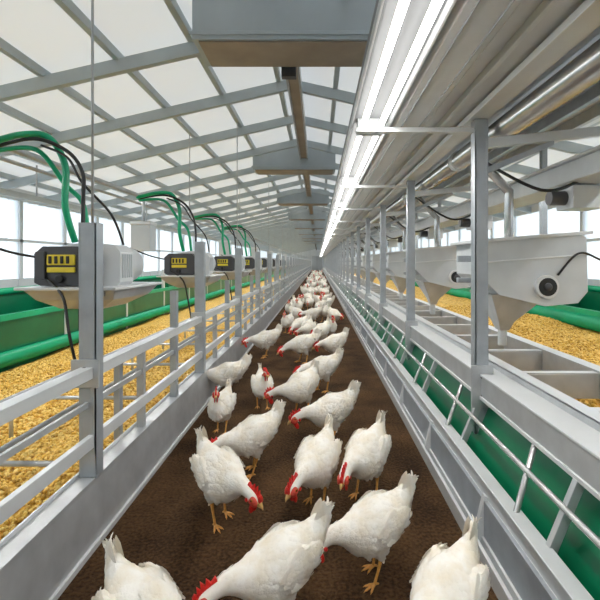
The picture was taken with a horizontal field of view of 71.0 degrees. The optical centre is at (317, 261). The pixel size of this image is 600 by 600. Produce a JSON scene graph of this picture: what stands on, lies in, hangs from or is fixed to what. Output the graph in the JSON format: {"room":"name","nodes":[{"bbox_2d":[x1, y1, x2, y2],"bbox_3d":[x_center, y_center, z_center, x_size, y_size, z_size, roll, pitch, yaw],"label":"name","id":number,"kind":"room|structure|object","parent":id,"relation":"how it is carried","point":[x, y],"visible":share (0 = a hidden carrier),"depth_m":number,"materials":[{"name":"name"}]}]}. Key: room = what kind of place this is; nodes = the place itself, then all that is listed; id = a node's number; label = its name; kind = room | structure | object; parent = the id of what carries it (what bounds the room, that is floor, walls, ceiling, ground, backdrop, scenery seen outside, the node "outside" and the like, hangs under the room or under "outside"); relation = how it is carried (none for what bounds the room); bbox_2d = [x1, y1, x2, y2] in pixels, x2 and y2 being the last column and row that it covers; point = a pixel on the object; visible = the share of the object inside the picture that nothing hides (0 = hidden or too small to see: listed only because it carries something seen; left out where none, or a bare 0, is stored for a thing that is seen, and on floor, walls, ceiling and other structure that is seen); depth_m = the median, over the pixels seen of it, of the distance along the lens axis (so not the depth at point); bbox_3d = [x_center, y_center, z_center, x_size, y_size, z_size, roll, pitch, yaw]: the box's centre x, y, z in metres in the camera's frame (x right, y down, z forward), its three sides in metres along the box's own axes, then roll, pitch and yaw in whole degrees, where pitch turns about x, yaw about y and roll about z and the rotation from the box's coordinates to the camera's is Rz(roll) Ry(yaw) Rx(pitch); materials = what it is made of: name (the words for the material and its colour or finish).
{"room":"farm building","nodes":[
{"label":"farm building","id":0,"kind":"room"},
{"bbox_2d":[0,188,276,287],"bbox_3d":[-4.532,0.040,29.750,0.095,2.320,64.500,0,0,0],"label":"wall","id":1,"kind":"structure","parent":0,"point":[4,283],"depth_m":6.60,"materials":[{"name":"white paint"}]},
{"bbox_2d":[0,198,283,278],"bbox_3d":[-4.520,-0.335,29.750,0.100,1.170,64.500,0,0,0],"label":"window","id":2,"kind":"structure","parent":1,"relation":"in","point":[25,228],"depth_m":6.93,"materials":[{"name":"glass"}]},
{"bbox_2d":[58,270,497,599],"bbox_3d":[-0.250,1.250,29.750,8.900,0.100,64.500,0,0,0],"label":"floor","id":3,"kind":"structure","parent":0,"point":[169,525],"depth_m":2.06,"materials":[{"name":"brown soil"}]},
{"bbox_2d":[91,533,184,599],"bbox_3d":[-0.460,1.014,1.148,0.500,0.370,0.207,0,0,43],"label":"hen","id":4,"kind":"object","parent":3,"relation":"on","point":[124,580],"visible":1,"depth_m":1.20,"materials":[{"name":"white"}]},
{"bbox_2d":[0,269,279,372],"bbox_3d":[-3.382,0.675,30.640,0.615,1.050,62.480,0,0,0],"label":"trough","id":5,"kind":"structure","parent":3,"relation":"on","point":[31,329],"depth_m":5.18,"materials":[{"name":"plastic"}]},
{"bbox_2d":[0,275,279,538],"bbox_3d":[-2.120,1.100,30.640,2.140,0.070,62.480,0,0,0],"label":"bed","id":6,"kind":"object","parent":3,"relation":"on","point":[163,320],"visible":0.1,"depth_m":5.37,"materials":[{"name":"yellow food"}]},
{"bbox_2d":[0,326,243,539],"bbox_3d":[-2.086,1.094,4.049,2.053,0.089,5.924,0,0,0],"label":"feed pellets","id":7,"kind":"object","parent":6,"relation":"on","point":[60,360],"visible":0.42,"depth_m":3.30},
{"bbox_2d":[0,281,273,466],"bbox_3d":[-1.482,0.944,15.700,0.863,0.313,32.600,0,0,0],"label":"rods","id":8,"kind":"object","parent":6,"relation":"on","point":[132,364],"visible":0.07,"depth_m":2.59,"materials":[{"name":"metal"}]},
{"bbox_2d":[0,222,311,599],"bbox_3d":[-1.012,0.514,30.640,0.175,1.372,62.480,0,0,0],"label":"railing","id":9,"kind":"object","parent":3,"relation":"on","point":[41,556],"visible":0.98,"depth_m":1.84,"materials":[{"name":"metal"}]},
{"bbox_2d":[14,243,161,308],"bbox_3d":[-1.165,0.065,2.170,0.470,0.330,0.680,0,0,0],"label":"control unit","id":10,"kind":"object","parent":9,"relation":"attached to","point":[122,265],"visible":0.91,"depth_m":2.01,"materials":[{"name":"grey plastic"}]},
{"bbox_2d":[156,251,224,287],"bbox_3d":[-1.165,0.065,3.870,0.470,0.330,0.680,0,0,0],"label":"control unit","id":11,"kind":"object","parent":9,"relation":"attached to","point":[182,264],"visible":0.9,"depth_m":3.71,"materials":[{"name":"grey plastic"}]},
{"bbox_2d":[213,254,251,279],"bbox_3d":[-1.165,0.065,5.570,0.470,0.330,0.680,0,0,0],"label":"control unit","id":12,"kind":"object","parent":9,"relation":"attached to","point":[226,263],"visible":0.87,"depth_m":5.41,"materials":[{"name":"grey plastic"}]},
{"bbox_2d":[244,256,265,274],"bbox_3d":[-1.165,0.065,7.270,0.470,0.330,0.680,0,0,0],"label":"control unit","id":13,"kind":"object","parent":9,"relation":"attached to","point":[250,261],"visible":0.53,"depth_m":7.11,"materials":[{"name":"grey plastic"}]},
{"bbox_2d":[261,257,275,272],"bbox_3d":[-1.165,0.065,8.970,0.470,0.330,0.680,0,0,0],"label":"control unit","id":14,"kind":"object","parent":9,"relation":"attached to","point":[264,259],"visible":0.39,"depth_m":8.81,"materials":[{"name":"grey plastic"}]},
{"bbox_2d":[272,258,281,270],"bbox_3d":[-1.165,0.065,10.670,0.470,0.330,0.680,0,0,0],"label":"control unit","id":15,"kind":"object","parent":9,"relation":"attached to","point":[273,259],"visible":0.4,"depth_m":10.56,"materials":[{"name":"grey plastic"}]},
{"bbox_2d":[207,379,236,434],"bbox_3d":[-0.679,1.019,2.970,0.185,0.361,0.378,0,0,10],"label":"hen","id":16,"kind":"object","parent":3,"relation":"on","point":[221,404],"visible":0.98,"depth_m":2.89,"materials":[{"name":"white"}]},
{"bbox_2d":[189,425,262,533],"bbox_3d":[-0.433,1.006,1.923,0.216,0.387,0.523,0,0,-37],"label":"hen","id":17,"kind":"object","parent":3,"relation":"on","point":[218,471],"visible":1,"depth_m":1.87,"materials":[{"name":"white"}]},
{"bbox_2d":[207,353,251,387],"bbox_3d":[-0.831,1.010,3.705,0.512,0.379,0.212,0,0,-27],"label":"hen","id":18,"kind":"object","parent":3,"relation":"on","point":[234,371],"visible":0.86,"depth_m":3.65,"materials":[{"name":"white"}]},
{"bbox_2d":[208,399,285,479],"bbox_3d":[-0.395,1.010,2.376,0.512,0.379,0.212,0,0,-45],"label":"hen","id":19,"kind":"object","parent":3,"relation":"on","point":[252,435],"visible":0.93,"depth_m":2.33,"materials":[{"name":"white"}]},
{"bbox_2d":[241,324,282,357],"bbox_3d":[-0.690,0.995,5.279,0.552,0.409,0.228,0,0,-37],"label":"hen","id":20,"kind":"object","parent":3,"relation":"on","point":[265,339],"visible":1,"depth_m":5.22,"materials":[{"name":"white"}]},
{"bbox_2d":[251,363,273,409],"bbox_3d":[-0.463,1.019,3.469,0.185,0.361,0.378,0,0,-13],"label":"hen","id":21,"kind":"object","parent":3,"relation":"on","point":[262,379],"visible":0.87,"depth_m":3.38,"materials":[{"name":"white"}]},
{"bbox_2d":[192,496,334,599],"bbox_3d":[-0.151,1.014,1.359,0.500,0.370,0.207,0,0,-40],"label":"hen","id":22,"kind":"object","parent":3,"relation":"on","point":[278,565],"visible":1,"depth_m":1.31,"materials":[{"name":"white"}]},
{"bbox_2d":[281,310,293,332],"bbox_3d":[-0.516,1.003,7.110,0.201,0.393,0.412,0,0,22],"label":"hen","id":23,"kind":"object","parent":3,"relation":"on","point":[287,320],"visible":0.98,"depth_m":7.01,"materials":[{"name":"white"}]},
{"bbox_2d":[285,299,294,313],"bbox_3d":[-0.618,1.003,9.210,0.201,0.393,0.412,0,0,12],"label":"hen","id":24,"kind":"object","parent":3,"relation":"on","point":[288,302],"visible":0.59,"depth_m":9.14,"materials":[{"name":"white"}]},
{"bbox_2d":[263,359,321,418],"bbox_3d":[-0.150,0.995,3.273,0.501,0.409,0.258,0,0,-41],"label":"hen","id":25,"kind":"object","parent":3,"relation":"on","point":[300,387],"visible":0.98,"depth_m":3.19,"materials":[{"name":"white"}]},
{"bbox_2d":[287,303,303,319],"bbox_3d":[-0.392,1.002,8.073,0.548,0.396,0.218,0,0,42],"label":"hen","id":26,"kind":"object","parent":3,"relation":"on","point":[296,310],"visible":0.67,"depth_m":8.03,"materials":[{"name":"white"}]},
{"bbox_2d":[291,294,301,303],"bbox_3d":[-0.511,0.981,10.021,0.224,0.437,0.458,0,0,-26],"label":"hen","id":27,"kind":"object","parent":3,"relation":"on","point":[300,296],"visible":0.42,"depth_m":9.96,"materials":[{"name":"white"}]},
{"bbox_2d":[294,298,302,308],"bbox_3d":[-0.448,0.993,9.464,0.211,0.412,0.432,0,0,15],"label":"hen","id":28,"kind":"object","parent":3,"relation":"on","point":[299,304],"visible":0.75,"depth_m":9.35,"materials":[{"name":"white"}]},
{"bbox_2d":[288,313,309,334],"bbox_3d":[-0.306,1.002,6.572,0.218,0.396,0.548,0,0,42],"label":"hen","id":29,"kind":"object","parent":3,"relation":"on","point":[297,323],"visible":0.7,"depth_m":6.49,"materials":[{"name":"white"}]},
{"bbox_2d":[277,328,321,363],"bbox_3d":[-0.219,0.995,4.992,0.566,0.409,0.225,0,0,-13],"label":"hen","id":30,"kind":"object","parent":3,"relation":"on","point":[304,343],"visible":0.98,"depth_m":4.92,"materials":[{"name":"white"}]},
{"bbox_2d":[300,286,307,293],"bbox_3d":[-0.405,0.995,14.019,0.500,0.408,0.258,0,0,29],"label":"hen","id":31,"kind":"object","parent":3,"relation":"on","point":[304,290],"visible":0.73,"depth_m":13.96,"materials":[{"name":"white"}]},
{"bbox_2d":[293,315,316,335],"bbox_3d":[-0.154,1.002,6.236,0.250,0.396,0.485,0,0,24],"label":"hen","id":32,"kind":"object","parent":3,"relation":"on","point":[307,326],"visible":0.74,"depth_m":6.12,"materials":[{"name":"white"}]},
{"bbox_2d":[305,295,313,309],"bbox_3d":[-0.222,1.007,10.352,0.215,0.384,0.520,0,0,18],"label":"hen","id":33,"kind":"object","parent":3,"relation":"on","point":[309,301],"visible":0.98,"depth_m":10.31,"materials":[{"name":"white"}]},
{"bbox_2d":[298,304,323,321],"bbox_3d":[-0.135,1.002,7.991,0.535,0.396,0.221,0,0,-13],"label":"hen","id":34,"kind":"object","parent":3,"relation":"on","point":[315,312],"visible":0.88,"depth_m":7.92,"materials":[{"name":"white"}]},
{"bbox_2d":[284,414,342,503],"bbox_3d":[-0.015,1.006,2.046,0.216,0.387,0.523,0,0,15],"label":"hen","id":35,"kind":"object","parent":3,"relation":"on","point":[316,457],"visible":0.99,"depth_m":2.00,"materials":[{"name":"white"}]},
{"bbox_2d":[311,292,324,302],"bbox_3d":[-0.005,0.988,11.053,0.443,0.423,0.217,0,0,39],"label":"hen","id":36,"kind":"object","parent":3,"relation":"on","point":[315,297],"visible":0.7,"depth_m":10.97,"materials":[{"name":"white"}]},
{"bbox_2d":[293,347,343,392],"bbox_3d":[0.006,1.002,3.888,0.535,0.396,0.221,0,0,-18],"label":"hen","id":37,"kind":"object","parent":3,"relation":"on","point":[328,365],"visible":0.72,"depth_m":3.84,"materials":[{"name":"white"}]},
{"bbox_2d":[310,317,330,340],"bbox_3d":[0.027,1.002,5.973,0.221,0.396,0.535,0,0,42],"label":"hen","id":38,"kind":"object","parent":3,"relation":"on","point":[326,327],"visible":0.72,"depth_m":5.94,"materials":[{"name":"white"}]},
{"bbox_2d":[315,298,326,307],"bbox_3d":[0.052,1.010,9.570,0.239,0.378,0.463,0,0,31],"label":"hen","id":39,"kind":"object","parent":3,"relation":"on","point":[324,301],"visible":0.59,"depth_m":9.53,"materials":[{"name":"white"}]},
{"bbox_2d":[287,379,360,435],"bbox_3d":[0.060,1.002,2.760,0.535,0.396,0.221,0,0,-35],"label":"hen","id":40,"kind":"object","parent":3,"relation":"on","point":[339,404],"visible":0.88,"depth_m":2.70,"materials":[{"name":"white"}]},
{"bbox_2d":[320,302,329,321],"bbox_3d":[0.109,1.002,8.371,0.221,0.396,0.535,0,0,37],"label":"hen","id":41,"kind":"object","parent":3,"relation":"on","point":[324,312],"visible":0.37,"depth_m":8.30,"materials":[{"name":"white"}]},
{"bbox_2d":[322,287,328,294],"bbox_3d":[0.232,0.996,13.328,0.227,0.406,0.549,0,0,19],"label":"hen","id":42,"kind":"object","parent":3,"relation":"on","point":[326,291],"visible":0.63,"depth_m":13.27,"materials":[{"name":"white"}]},
{"bbox_2d":[320,291,331,297],"bbox_3d":[0.217,1.002,11.572,0.414,0.396,0.203,0,0,-25],"label":"hen","id":43,"kind":"object","parent":3,"relation":"on","point":[329,295],"visible":0.46,"depth_m":11.51,"materials":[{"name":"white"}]},
{"bbox_2d":[319,295,334,305],"bbox_3d":[0.211,0.996,10.027,0.426,0.407,0.209,0,0,-22],"label":"hen","id":44,"kind":"object","parent":3,"relation":"on","point":[331,300],"visible":0.43,"depth_m":9.97,"materials":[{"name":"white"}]},
{"bbox_2d":[324,315,336,336],"bbox_3d":[0.188,1.003,6.510,0.201,0.393,0.412,0,0,-8],"label":"hen","id":45,"kind":"object","parent":3,"relation":"on","point":[333,324],"visible":0.51,"depth_m":6.37,"materials":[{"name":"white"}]},
{"bbox_2d":[312,327,349,352],"bbox_3d":[0.172,1.002,5.077,0.535,0.396,0.221,0,0,-42],"label":"hen","id":46,"kind":"object","parent":3,"relation":"on","point":[332,342],"visible":0.93,"depth_m":5.01,"materials":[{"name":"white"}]},
{"bbox_2d":[327,305,343,320],"bbox_3d":[0.315,1.006,7.868,0.216,0.387,0.523,0,0,-23],"label":"hen","id":47,"kind":"object","parent":3,"relation":"on","point":[330,311],"visible":0.92,"depth_m":7.81,"materials":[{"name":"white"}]},
{"bbox_2d":[337,410,391,499],"bbox_3d":[0.228,1.006,2.133,0.216,0.387,0.523,0,0,41],"label":"hen","id":48,"kind":"object","parent":3,"relation":"on","point":[367,450],"visible":1,"depth_m":2.08,"materials":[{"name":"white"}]},
{"bbox_2d":[320,470,418,593],"bbox_3d":[0.188,1.019,1.582,0.488,0.361,0.202,0,0,-35],"label":"hen","id":49,"kind":"object","parent":3,"relation":"on","point":[378,519],"visible":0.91,"depth_m":1.53,"materials":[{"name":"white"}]},
{"bbox_2d":[409,514,490,599],"bbox_3d":[0.359,1.014,1.228,0.500,0.370,0.207,0,0,-39],"label":"hen","id":50,"kind":"object","parent":3,"relation":"on","point":[455,572],"visible":1,"depth_m":1.24,"materials":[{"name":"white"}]},
{"bbox_2d":[323,267,599,599],"bbox_3d":[1.080,0.879,30.639,0.880,0.642,62.482,0,0,0],"label":"frame","id":51,"kind":"object","parent":3,"relation":"on","point":[534,387],"visible":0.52,"depth_m":1.99,"materials":[{"name":"white paint"}]},
{"bbox_2d":[342,245,363,275],"bbox_3d":[1.419,-0.080,15.995,1.067,1.239,0.550,0,0,0],"label":"hopper","id":52,"kind":"object","parent":51,"relation":"on","point":[345,245],"visible":0.11,"depth_m":15.93,"materials":[{"name":"grey metal"}]},
{"bbox_2d":[345,243,363,273],"bbox_3d":[1.419,-0.080,14.335,1.067,1.239,0.550,0,0,0],"label":"hopper","id":53,"kind":"object","parent":51,"relation":"on","point":[362,249],"visible":0.09,"depth_m":14.25,"materials":[{"name":"grey metal"}]},
{"bbox_2d":[349,241,376,275],"bbox_3d":[1.419,-0.080,12.675,1.067,1.239,0.550,0,0,0],"label":"hopper","id":54,"kind":"object","parent":51,"relation":"on","point":[371,247],"visible":0.12,"depth_m":12.51,"materials":[{"name":"grey metal"}]},
{"bbox_2d":[354,237,379,282],"bbox_3d":[1.419,-0.080,11.015,1.067,1.239,0.550,0,0,0],"label":"hopper","id":55,"kind":"object","parent":51,"relation":"on","point":[362,270],"visible":0.18,"depth_m":10.93,"materials":[{"name":"grey plastic"}]},
{"bbox_2d":[360,233,397,285],"bbox_3d":[1.419,-0.080,9.355,1.067,1.239,0.550,0,0,0],"label":"hopper","id":56,"kind":"object","parent":51,"relation":"on","point":[389,243],"visible":0.24,"depth_m":9.23,"materials":[{"name":"grey plastic"}]},
{"bbox_2d":[370,226,415,282],"bbox_3d":[1.419,-0.080,7.695,1.067,1.239,0.550,0,0,0],"label":"hopper","id":57,"kind":"object","parent":51,"relation":"on","point":[374,258],"visible":0.2,"depth_m":7.55,"materials":[{"name":"grey metal"}]},
{"bbox_2d":[386,216,442,299],"bbox_3d":[1.419,-0.080,6.035,1.067,1.239,0.550,0,0,0],"label":"hopper","id":58,"kind":"object","parent":51,"relation":"on","point":[395,265],"visible":0.33,"depth_m":5.87,"materials":[{"name":"grey plastic"}]},
{"bbox_2d":[403,196,491,313],"bbox_3d":[1.419,-0.080,4.375,1.067,1.239,0.550,0,0,0],"label":"hopper","id":59,"kind":"object","parent":51,"relation":"on","point":[436,274],"visible":0.56,"depth_m":4.21,"materials":[{"name":"grey plastic"}]},
{"bbox_2d":[320,119,599,433],"bbox_3d":[1.155,-0.099,28.779,1.910,2.002,59.842,0,0,0],"label":"posts","id":60,"kind":"object","parent":51,"relation":"on","point":[480,142],"visible":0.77,"depth_m":2.23,"materials":[{"name":"metal"}]},
{"bbox_2d":[319,0,456,256],"bbox_3d":[0.292,-0.774,29.740,0.215,0.112,64.280,0,0,0],"label":"fluorescent light strip","id":61,"kind":"object","parent":60,"relation":"attached to","point":[402,33],"visible":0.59,"depth_m":1.72,"materials":[{"name":"white paint"}]},
{"bbox_2d":[323,0,599,253],"bbox_3d":[1.360,-0.962,29.740,1.880,0.415,64.280,0,0,0],"label":"overhead ducting","id":62,"kind":"object","parent":60,"relation":"attached to","point":[487,56],"visible":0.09,"depth_m":1.91,"materials":[{"name":"white paint"}]},
{"bbox_2d":[342,39,599,243],"bbox_3d":[1.095,-0.775,29.740,0.294,0.233,64.280,0,0,0],"label":"pipe","id":63,"kind":"object","parent":60,"relation":"attached to","point":[583,71],"visible":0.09,"depth_m":1.92,"materials":[{"name":"metal"}]},
{"bbox_2d":[345,145,599,251],"bbox_3d":[1.640,-0.547,29.740,0.340,0.135,64.280,0,0,0],"label":"duct","id":64,"kind":"object","parent":60,"relation":"attached to","point":[583,167],"visible":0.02,"depth_m":2.96,"materials":[{"name":"grey metal"}]},
{"bbox_2d":[450,162,599,345],"bbox_3d":[1.419,-0.080,2.715,1.067,1.239,0.550,0,0,0],"label":"hopper","id":65,"kind":"object","parent":51,"relation":"on","point":[525,272],"visible":0.82,"depth_m":2.55,"materials":[{"name":"grey plastic"}]},
{"bbox_2d":[333,280,599,599],"bbox_3d":[0.820,0.910,30.640,0.220,0.580,62.480,0,0,0],"label":"trough","id":66,"kind":"object","parent":3,"relation":"on","point":[577,551],"visible":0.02,"depth_m":1.75,"materials":[{"name":"plastic"}]},
{"bbox_2d":[390,279,599,331],"bbox_3d":[3.232,0.675,30.640,0.615,1.050,62.480,0,0,0],"label":"trough","id":67,"kind":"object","parent":3,"relation":"on","point":[585,314],"depth_m":5.23,"materials":[{"name":"plastic"}]},
{"bbox_2d":[350,273,599,406],"bbox_3d":[2.015,0.740,30.640,2.050,0.071,62.480,0,0,0],"label":"bed","id":68,"kind":"object","parent":67,"relation":"in","point":[446,300],"visible":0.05,"depth_m":7.69,"materials":[{"name":"yellow food"}]},
{"bbox_2d":[441,305,599,406],"bbox_3d":[1.976,0.734,4.099,1.975,0.088,5.820,0,0,0],"label":"feed pellets","id":69,"kind":"object","parent":68,"relation":"on","point":[550,330],"visible":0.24,"depth_m":4.20},
{"bbox_2d":[0,42,592,254],"bbox_3d":[-0.250,-1.458,29.350,8.500,1.076,62.756,0,0,0],"label":"roof","id":70,"kind":"structure","parent":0,"point":[188,50],"depth_m":5.67,"materials":[{"name":"grey metal"}]},
{"bbox_2d":[0,0,305,257],"bbox_3d":[-2.307,-0.960,30.640,2.585,1.580,62.480,0,0,0],"label":"conduit pipes","id":71,"kind":"object","parent":70,"relation":"attached to","point":[8,193],"visible":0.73,"depth_m":4.96,"materials":[{"name":"metal"}]},
{"bbox_2d":[0,130,124,359],"bbox_3d":[-1.306,-0.040,1.998,0.638,1.183,0.333,0,0,0],"label":"bundle","id":72,"kind":"object","parent":71,"relation":"hanging from","point":[11,138],"visible":0.94,"depth_m":2.02,"materials":[{"name":"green rubber"}]},
{"bbox_2d":[130,201,156,250],"bbox_3d":[-1.620,-0.340,3.900,0.195,0.480,0.154,0,0,0],"label":"junction box","id":73,"kind":"object","parent":71,"relation":"attached to","point":[143,233],"visible":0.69,"depth_m":3.83,"materials":[{"name":"grey plastic"}]},
{"bbox_2d":[136,191,209,318],"bbox_3d":[-1.306,-0.040,3.698,0.638,1.183,0.333,0,0,0],"label":"bundle","id":74,"kind":"object","parent":71,"relation":"hanging from","point":[147,196],"visible":0.94,"depth_m":3.73,"materials":[{"name":"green rubber"}]},
{"bbox_2d":[194,213,242,299],"bbox_3d":[-1.306,-0.040,5.398,0.638,1.183,0.333,0,0,0],"label":"bundle","id":75,"kind":"object","parent":71,"relation":"hanging from","point":[197,217],"visible":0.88,"depth_m":5.44,"materials":[{"name":"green rubber"}]},
{"bbox_2d":[218,230,230,255],"bbox_3d":[-1.620,-0.340,7.300,0.195,0.480,0.154,0,0,0],"label":"junction box","id":76,"kind":"object","parent":71,"relation":"attached to","point":[221,253],"visible":0.6,"depth_m":7.23,"materials":[{"name":"grey plastic"}]},
{"bbox_2d":[222,225,259,274],"bbox_3d":[-1.306,-0.040,7.098,0.638,1.183,0.333,0,0,0],"label":"bundle","id":77,"kind":"object","parent":71,"relation":"hanging from","point":[232,226],"visible":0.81,"depth_m":7.14,"materials":[{"name":"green rubber"}]},
{"bbox_2d":[251,239,258,256],"bbox_3d":[-1.620,-0.340,10.700,0.195,0.480,0.154,0,0,0],"label":"junction box","id":78,"kind":"object","parent":71,"relation":"attached to","point":[252,248],"visible":0.62,"depth_m":10.63,"materials":[{"name":"grey plastic"}]},
{"bbox_2d":[281,67,316,249],"bbox_3d":[-0.240,-1.718,32.660,0.140,0.396,58.440,0,0,0],"label":"ceiling track","id":79,"kind":"object","parent":70,"relation":"attached to","point":[292,75],"visible":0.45,"depth_m":4.97,"materials":[{"name":"metal"}]},
{"bbox_2d":[0,0,599,235],"bbox_3d":[-0.120,-1.538,29.690,8.110,0.986,64.380,0,0,0],"label":"roof purlins","id":80,"kind":"structure","parent":70,"relation":"attached to","point":[68,6],"depth_m":4.35,"materials":[{"name":"grey metal"}]},
{"bbox_2d":[0,0,599,236],"bbox_3d":[-0.250,-1.548,29.750,9.100,1.035,64.500,0,0,0],"label":"ceiling","id":81,"kind":"structure","parent":0,"point":[41,30],"depth_m":4.46,"materials":[{"name":"white plastic"}]},
{"bbox_2d":[189,0,375,66],"bbox_3d":[-0.230,-1.760,3.205,1.380,0.363,0.430,0,0,0],"label":"ventilation unit","id":82,"kind":"object","parent":81,"relation":"attached to","point":[226,33],"visible":0.81,"depth_m":3.00,"materials":[{"name":"metal"}]},
{"bbox_2d":[251,146,336,174],"bbox_3d":[-0.410,-1.784,7.405,1.460,0.412,0.430,0,0,0],"label":"ventilation unit","id":83,"kind":"object","parent":81,"relation":"attached to","point":[286,161],"visible":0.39,"depth_m":7.20,"materials":[{"name":"metal"}]},
{"bbox_2d":[276,189,329,205],"bbox_3d":[-0.410,-1.784,11.605,1.460,0.412,0.430,0,0,0],"label":"ventilation unit","id":84,"kind":"object","parent":81,"relation":"attached to","point":[300,199],"visible":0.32,"depth_m":11.40,"materials":[{"name":"metal"}]},
{"bbox_2d":[288,208,325,220],"bbox_3d":[-0.410,-1.784,15.805,1.460,0.412,0.430,0,0,0],"label":"ventilation unit","id":85,"kind":"object","parent":81,"relation":"attached to","point":[305,216],"visible":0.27,"depth_m":15.60,"materials":[{"name":"metal"}]},
{"bbox_2d":[294,221,324,228],"bbox_3d":[-0.410,-1.784,20.005,1.460,0.412,0.430,0,0,0],"label":"ventilation unit","id":86,"kind":"object","parent":81,"relation":"attached to","point":[307,224],"visible":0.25,"depth_m":19.80,"materials":[{"name":"metal"}]},
{"bbox_2d":[298,229,323,234],"bbox_3d":[-0.410,-1.784,24.205,1.460,0.412,0.430,0,0,0],"label":"ventilation unit","id":87,"kind":"object","parent":81,"relation":"attached to","point":[307,231],"visible":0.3,"depth_m":24.00,"materials":[{"name":"metal"}]},
{"bbox_2d":[301,235,322,238],"bbox_3d":[-0.410,-1.784,28.405,1.460,0.412,0.430,0,0,0],"label":"ventilation unit","id":88,"kind":"object","parent":81,"relation":"attached to","point":[304,236],"visible":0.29,"depth_m":28.20,"materials":[{"name":"metal"}]},
{"bbox_2d":[303,239,321,241],"bbox_3d":[-0.410,-1.784,32.605,1.460,0.412,0.430,0,0,0],"label":"ventilation unit","id":89,"kind":"object","parent":81,"relation":"attached to","point":[305,240],"visible":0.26,"depth_m":32.40,"materials":[{"name":"metal"}]},
{"bbox_2d":[305,242,320,243],"bbox_3d":[-0.410,-1.784,36.805,1.460,0.412,0.430,0,0,0],"label":"ventilation unit","id":90,"kind":"object","parent":81,"relation":"attached to","point":[305,242],"visible":0.33,"depth_m":36.60,"materials":[{"name":"metal"}]},
{"bbox_2d":[287,249,323,269],"bbox_3d":[-0.250,-0.433,62.040,8.700,3.266,0.080,0,0,0],"label":"wall","id":91,"kind":"structure","parent":0,"point":[308,254],"depth_m":62.00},
{"bbox_2d":[312,256,321,269],"bbox_3d":[-0.150,0.150,61.955,1.500,2.100,0.070,0,0,0],"label":"door","id":92,"kind":"structure","parent":91,"relation":"in","point":[316,260],"depth_m":61.94,"materials":[{"name":"grey metal"}]},
{"bbox_2d":[398,203,599,285],"bbox_3d":[4.032,0.040,29.750,0.095,2.320,64.500,0,0,0],"label":"wall","id":93,"kind":"structure","parent":0,"point":[534,208],"depth_m":7.92,"materials":[{"name":"white paint"}]},
{"bbox_2d":[349,208,599,278],"bbox_3d":[4.020,-0.335,29.750,0.100,1.170,64.500,0,0,0],"label":"window","id":94,"kind":"structure","parent":93,"relation":"in","point":[557,221],"depth_m":7.14,"materials":[{"name":"glass"}]}
]}

